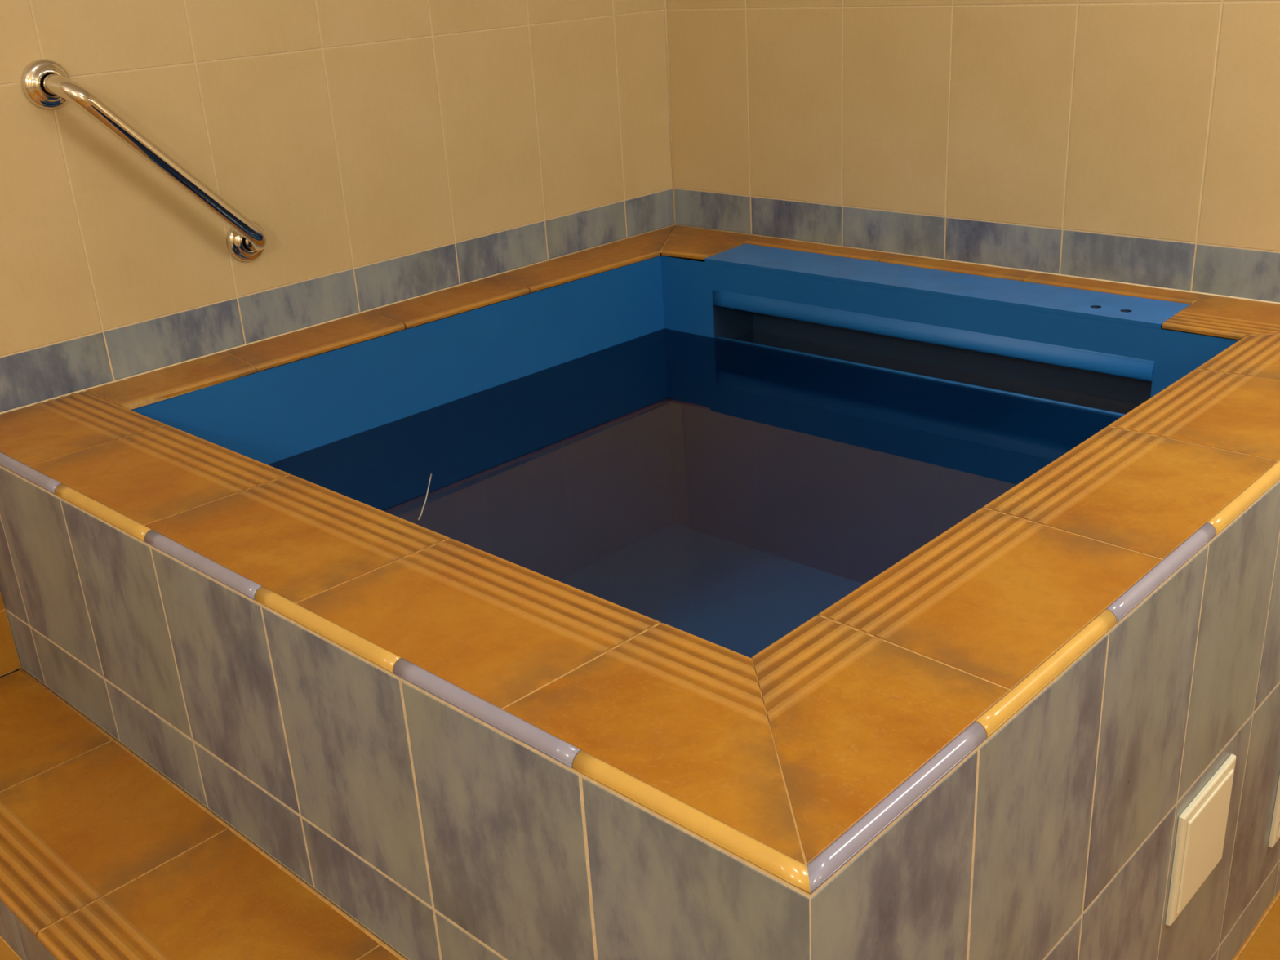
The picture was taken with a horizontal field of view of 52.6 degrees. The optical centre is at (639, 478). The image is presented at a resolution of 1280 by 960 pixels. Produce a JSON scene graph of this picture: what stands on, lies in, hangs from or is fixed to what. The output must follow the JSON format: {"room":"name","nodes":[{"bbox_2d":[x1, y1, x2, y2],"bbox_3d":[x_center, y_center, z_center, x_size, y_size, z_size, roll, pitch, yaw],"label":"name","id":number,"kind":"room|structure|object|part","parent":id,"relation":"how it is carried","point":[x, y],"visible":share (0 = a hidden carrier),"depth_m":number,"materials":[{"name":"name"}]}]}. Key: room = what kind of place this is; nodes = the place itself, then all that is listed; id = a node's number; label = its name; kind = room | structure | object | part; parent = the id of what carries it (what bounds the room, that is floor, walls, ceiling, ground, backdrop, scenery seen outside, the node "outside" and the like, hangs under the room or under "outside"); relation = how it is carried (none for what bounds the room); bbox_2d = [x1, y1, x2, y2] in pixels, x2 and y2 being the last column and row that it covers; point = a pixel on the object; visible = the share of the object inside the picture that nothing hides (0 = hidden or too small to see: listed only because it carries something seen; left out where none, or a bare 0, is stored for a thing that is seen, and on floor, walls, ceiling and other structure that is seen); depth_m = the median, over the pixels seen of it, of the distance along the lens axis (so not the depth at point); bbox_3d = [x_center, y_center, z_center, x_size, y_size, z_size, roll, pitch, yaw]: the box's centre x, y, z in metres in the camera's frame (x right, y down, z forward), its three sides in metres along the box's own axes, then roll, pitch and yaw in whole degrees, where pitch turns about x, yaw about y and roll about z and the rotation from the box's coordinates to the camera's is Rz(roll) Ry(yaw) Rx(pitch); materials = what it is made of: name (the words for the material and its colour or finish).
{"room":"indoor plunge pool room","nodes":[
{"label":"indoor plunge pool room","id":0,"kind":"room"},
{"bbox_2d":[0,0,676,412],"bbox_3d":[-1.210,-0.434,1.794,0.120,2.496,3.600,17,30,40],"label":"wall","id":1,"kind":"structure","parent":0,"point":[382,152],"depth_m":2.33,"materials":[{"name":"beige tile"}]},
{"bbox_2d":[0,591,21,676],"bbox_3d":[-1.121,0.179,1.969,0.057,0.351,0.256,17,30,40],"label":"trim","id":2,"kind":"structure","parent":1,"relation":"attached to","point":[9,658],"depth_m":2.08,"materials":[{"name":"tile"}]},
{"bbox_2d":[22,58,266,262],"bbox_3d":[-0.771,-0.502,2.106,0.085,0.371,0.362,17,30,40],"label":"grab rail","id":3,"kind":"object","parent":1,"relation":"attached to","point":[46,82],"visible":1,"depth_m":2.02,"materials":[{"name":"silver metal"}]},
{"bbox_2d":[666,0,1279,340],"bbox_3d":[1.342,-0.626,1.884,3.400,2.496,0.120,17,30,40],"label":"wall","id":4,"kind":"structure","parent":0,"point":[1131,141],"depth_m":2.46,"materials":[{"name":"beige tile"}]},
{"bbox_2d":[663,0,675,224],"bbox_3d":[0.038,-1.373,2.782,0.005,1.660,0.005,17,30,40],"label":"trim","id":5,"kind":"structure","parent":4,"relation":"attached to","point":[664,1],"depth_m":3.00,"materials":[{"name":"tile"}]},
{"bbox_2d":[1232,889,1279,959],"bbox_3d":[0.146,1.166,1.156,3.640,0.120,3.840,17,30,40],"label":"floor","id":6,"kind":"structure","parent":0,"point":[1263,943],"depth_m":1.99,"materials":[{"name":"tile"}]},
{"bbox_2d":[0,667,406,959],"bbox_3d":[-0.525,0.717,1.609,1.629,0.436,0.256,17,30,40],"label":"step","id":7,"kind":"structure","parent":6,"relation":"on","point":[103,856],"depth_m":1.62,"materials":[{"name":"tile"}]},
{"bbox_2d":[0,224,1279,959],"bbox_3d":[0.126,0.225,2.176,1.632,0.837,1.689,17,30,40],"label":"plunge pool","id":8,"kind":"object","parent":6,"relation":"on","point":[688,639],"visible":0.98,"depth_m":1.56,"materials":[{"name":"tile"}]},
{"bbox_2d":[130,255,1238,658],"bbox_3d":[0.131,0.119,2.217,1.274,0.649,1.385,17,30,40],"label":"basin","id":9,"kind":"object","parent":8,"relation":"in","point":[608,440],"depth_m":2.64,"materials":[{"name":"blue plastic"}]},
{"bbox_2d":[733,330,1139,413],"bbox_3d":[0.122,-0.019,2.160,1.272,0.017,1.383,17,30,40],"label":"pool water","id":10,"kind":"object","parent":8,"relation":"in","point":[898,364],"visible":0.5,"depth_m":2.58,"materials":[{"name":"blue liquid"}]},
{"bbox_2d":[417,473,431,519],"bbox_3d":[-0.345,0.028,2.089,0.005,0.003,0.186,-4,22,-1],"label":"thread","id":11,"kind":"object","parent":10,"relation":"on","point":[431,473],"visible":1,"depth_m":2.08},
{"bbox_2d":[704,243,1190,328],"bbox_3d":[0.544,-0.384,2.511,0.995,0.008,0.156,17,30,40],"label":"lid","id":12,"kind":"object","parent":8,"relation":"on","point":[1109,307],"visible":0.99,"depth_m":2.45,"materials":[{"name":"blue plastic"}]},
{"bbox_2d":[1165,754,1235,925],"bbox_3d":[0.720,0.461,1.657,0.010,0.165,0.168,17,30,40],"label":"cover plate","id":13,"kind":"object","parent":8,"relation":"attached to","point":[1202,826],"visible":1,"depth_m":1.63,"materials":[{"name":"beige plastic"}]},
{"bbox_3d":[0.723,0.462,1.655,0.003,0.139,0.142,17,30,40],"label":"panel","id":14,"kind":"part","parent":13,"relation":"part of","materials":[{"name":"beige plastic"}]},
{"bbox_2d":[1268,774,1279,847],"bbox_3d":[1.003,0.453,1.974,0.010,0.165,0.168,17,30,40],"label":"cover plate","id":15,"kind":"object","parent":8,"relation":"attached to","point":[1274,836],"visible":1,"depth_m":1.94,"materials":[{"name":"beige plastic"}]}
]}

